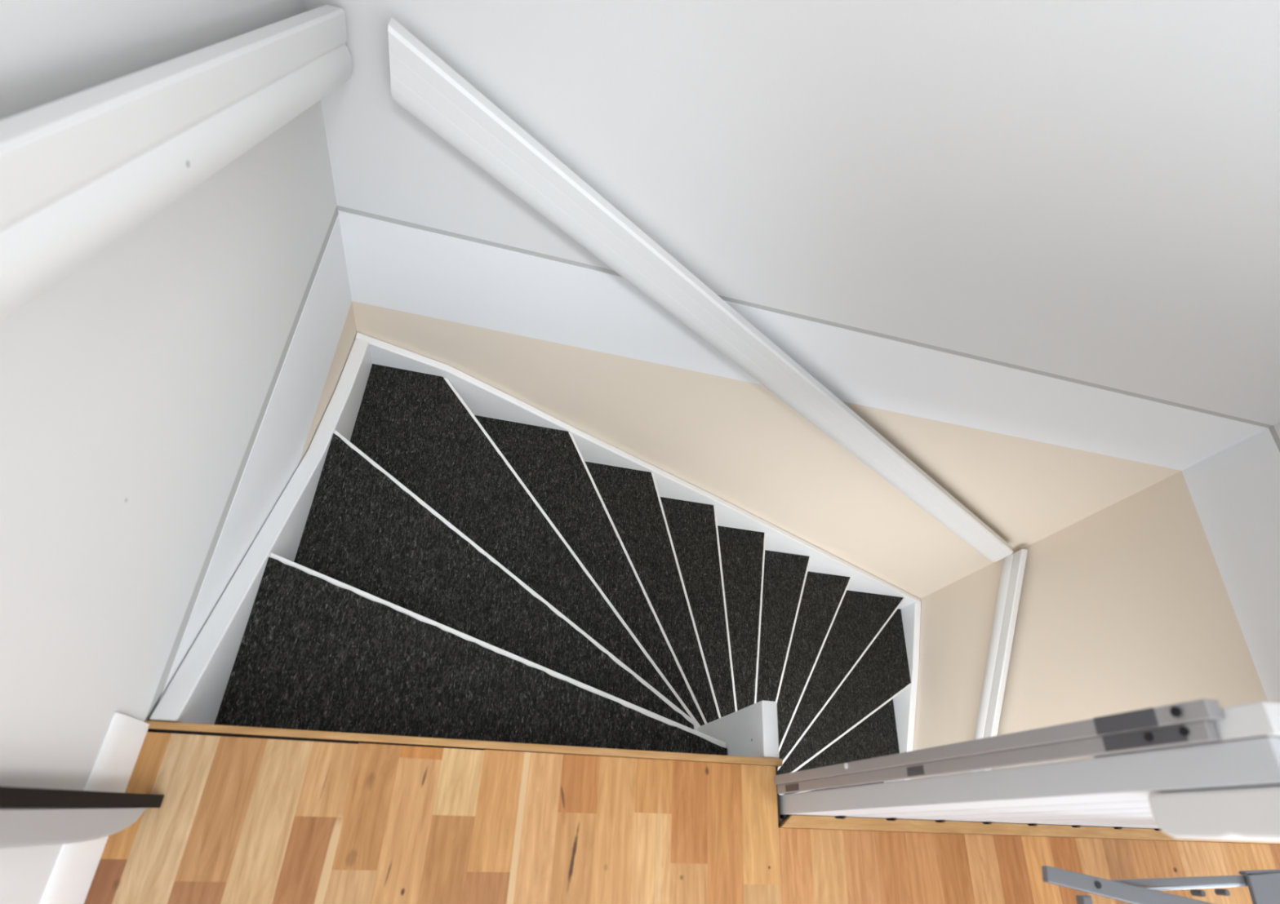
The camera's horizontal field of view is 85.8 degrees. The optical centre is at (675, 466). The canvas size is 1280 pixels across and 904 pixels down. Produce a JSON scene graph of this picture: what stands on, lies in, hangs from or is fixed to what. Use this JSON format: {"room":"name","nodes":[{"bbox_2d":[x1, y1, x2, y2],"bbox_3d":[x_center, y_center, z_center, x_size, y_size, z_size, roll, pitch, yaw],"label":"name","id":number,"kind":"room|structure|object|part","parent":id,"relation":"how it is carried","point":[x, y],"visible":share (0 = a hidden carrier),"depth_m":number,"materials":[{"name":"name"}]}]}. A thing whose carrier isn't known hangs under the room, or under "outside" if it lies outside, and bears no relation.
{"room":"staircase landing","nodes":[
{"label":"staircase landing","id":0,"kind":"room"},
{"bbox_2d":[0,786,164,849],"bbox_3d":[-0.728,0.410,0.804,0.061,0.504,0.072,10,60,-14],"label":"wall shelf","id":1,"kind":"object","parent":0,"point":[29,817],"visible":1,"depth_m":0.81,"materials":[{"name":"wood"}]},
{"bbox_2d":[0,0,356,903],"bbox_3d":[-0.959,1.209,0.836,0.106,5.192,4.195,10,60,-14],"label":"wall","id":2,"kind":"structure","parent":0,"point":[143,376],"depth_m":0.89,"materials":[{"name":"white paint"}]},
{"bbox_2d":[39,712,149,903],"bbox_3d":[-0.842,1.653,0.328,0.009,0.118,2.913,10,60,-14],"label":"baseboard","id":3,"kind":"structure","parent":2,"relation":"attached to","point":[69,882],"depth_m":0.96,"materials":[{"name":"white paint"}]},
{"bbox_2d":[0,4,352,324],"bbox_3d":[-0.583,-0.392,0.788,0.074,0.648,1.177,10,60,-14],"label":"handrail","id":4,"kind":"object","parent":2,"relation":"attached to","point":[82,171],"visible":1,"depth_m":0.69,"materials":[{"name":"white paint"}]},
{"bbox_2d":[145,206,351,721],"bbox_3d":[-0.955,1.204,0.825,0.106,0.315,4.195,10,60,-14],"label":"trim","id":5,"kind":"structure","parent":2,"relation":"attached to","point":[276,453],"depth_m":1.51,"materials":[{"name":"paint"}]},
{"bbox_2d":[144,720,782,767],"bbox_3d":[-0.314,0.496,1.218,1.086,0.029,0.013,10,60,-14],"label":"trim","id":6,"kind":"structure","parent":2,"relation":"attached to","point":[164,726],"depth_m":1.19,"materials":[{"name":"brown wood"}]},
{"bbox_2d":[84,732,1279,903],"bbox_3d":[0.519,2.004,0.889,2.998,0.347,2.921,10,60,-14],"label":"floor","id":7,"kind":"structure","parent":0,"point":[237,820],"depth_m":1.16,"materials":[{"name":"brown wood"}]},
{"bbox_2d":[775,767,781,827],"bbox_3d":[0.160,0.690,1.425,0.011,0.260,0.104,10,60,-14],"label":"trim","id":8,"kind":"structure","parent":7,"relation":"attached to","point":[776,768],"depth_m":1.31,"materials":[{"name":"brown wood"}]},
{"bbox_2d":[774,698,1279,829],"bbox_3d":[1.208,0.626,1.264,1.932,1.178,0.066,10,60,-14],"label":"balustrade","id":9,"kind":"object","parent":7,"relation":"on","point":[1196,745],"visible":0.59,"depth_m":0.75,"materials":[{"name":"paint"}]},
{"bbox_3d":[0.327,0.411,0.949,0.016,0.880,0.032,10,60,-14],"label":"post","id":10,"kind":"part","parent":9,"relation":"part of","materials":[{"name":"grey metal"}]},
{"bbox_3d":[1.216,0.646,1.265,1.912,1.162,0.034,10,60,-14],"label":"board panel","id":11,"kind":"part","parent":9,"relation":"part of","materials":[{"name":"paint"}]},
{"bbox_3d":[0.424,0.241,0.649,0.003,0.067,0.016,10,60,-14],"label":"bracket plate","id":12,"kind":"part","parent":9,"relation":"part of","materials":[{"name":"metal"}]},
{"bbox_2d":[1147,786,1279,842],"bbox_3d":[1.367,0.442,0.808,1.907,0.136,0.038,10,60,-14],"label":"handrail","id":13,"kind":"object","parent":9,"relation":"attached to","point":[1242,814],"visible":1,"depth_m":0.57,"materials":[{"name":"white paint"}]},
{"bbox_2d":[1041,866,1279,903],"bbox_3d":[0.796,0.846,1.160,0.698,0.406,0.330,10,60,-14],"label":"metal rack","id":14,"kind":"object","parent":7,"relation":"on","point":[1264,886],"visible":1,"depth_m":1.02,"materials":[{"name":"grey metal"}]},
{"bbox_3d":[0.863,0.645,1.073,0.466,0.013,0.011,8,61,-15],"label":"rod","id":15,"kind":"part","parent":14,"relation":"part of","materials":[{"name":"grey paint"}]},
{"bbox_3d":[0.812,0.644,1.056,0.253,0.011,0.005,7,61,-15],"label":"bright rod","id":16,"kind":"part","parent":14,"relation":"part of","materials":[{"name":"silver metal"}]},
{"bbox_3d":[1.037,0.765,1.055,0.316,0.008,0.276,10,60,-14],"label":"plate","id":17,"kind":"part","parent":14,"relation":"part of","materials":[{"name":"grey paint"}]},
{"bbox_2d":[305,0,1279,599],"bbox_3d":[0.572,-0.336,2.199,2.998,5.192,0.106,10,60,-14],"label":"wall","id":18,"kind":"structure","parent":0,"point":[1084,190],"depth_m":1.59,"materials":[{"name":"white paint"}]},
{"bbox_2d":[387,17,1013,562],"bbox_3d":[0.528,-0.176,2.306,2.703,1.795,0.072,10,60,-14],"label":"handrail","id":19,"kind":"object","parent":18,"relation":"attached to","point":[423,84],"visible":1,"depth_m":1.66,"materials":[{"name":"white paint"}]},
{"bbox_2d":[336,205,1272,471],"bbox_3d":[0.578,-0.344,2.182,2.998,0.330,0.106,10,60,-14],"label":"trim","id":20,"kind":"structure","parent":18,"relation":"attached to","point":[389,265],"depth_m":2.06,"materials":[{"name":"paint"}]},
{"bbox_2d":[911,422,1279,779],"bbox_3d":[2.009,1.706,1.601,0.106,5.192,4.195,10,60,-14],"label":"wall","id":21,"kind":"structure","parent":0,"point":[1126,606],"depth_m":2.92,"materials":[{"name":"beige paint"}]},
{"bbox_2d":[779,815,1158,831],"bbox_3d":[1.116,0.820,1.545,1.911,0.020,0.006,10,60,-14],"label":"trim","id":22,"kind":"structure","parent":21,"relation":"attached to","point":[781,816],"depth_m":1.36,"materials":[{"name":"black"}]},
{"bbox_2d":[968,549,1027,773],"bbox_3d":[1.524,1.333,3.357,0.073,1.040,1.591,10,60,-14],"label":"handrail","id":23,"kind":"object","parent":21,"relation":"attached to","point":[1014,565],"visible":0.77,"depth_m":3.33,"materials":[{"name":"white paint"}]},
{"bbox_2d":[778,815,1279,844],"bbox_3d":[1.112,0.823,1.534,1.923,0.027,0.022,10,60,-14],"label":"trim","id":24,"kind":"structure","parent":21,"relation":"attached to","point":[806,822],"depth_m":1.39,"materials":[{"name":"brown wood"}]},
{"bbox_2d":[1182,428,1279,702],"bbox_3d":[2.014,1.697,1.584,0.106,0.330,4.195,10,60,-14],"label":"trim","id":25,"kind":"structure","parent":21,"relation":"attached to","point":[1234,491],"depth_m":2.39,"materials":[{"name":"paint"}]},
{"bbox_2d":[1268,426,1279,452],"bbox_3d":[2.066,1.619,1.438,0.105,0.017,4.195,10,60,-14],"label":"trim","id":26,"kind":"structure","parent":21,"relation":"attached to","point":[1273,431],"depth_m":2.36,"materials":[{"name":"grey wood"}]},
{"bbox_3d":[-0.251,2.657,3.450,3.211,0.106,4.195,10,60,-14],"label":"floor","id":27,"kind":"structure","parent":0,"visible":0},
{"bbox_2d":[149,332,920,795],"bbox_3d":[0.202,0.939,2.808,2.995,2.794,1.560,10,60,-14],"label":"staircase","id":28,"kind":"structure","parent":27,"relation":"on","point":[446,555],"depth_m":1.98,"materials":[{"name":"black carpet"}]},
{"bbox_3d":[0.045,0.747,1.788,0.033,0.994,0.108,10,60,-14],"label":"newel post","id":29,"kind":"part","parent":28,"relation":"part of","materials":[{"name":"white paint"}]}
]}

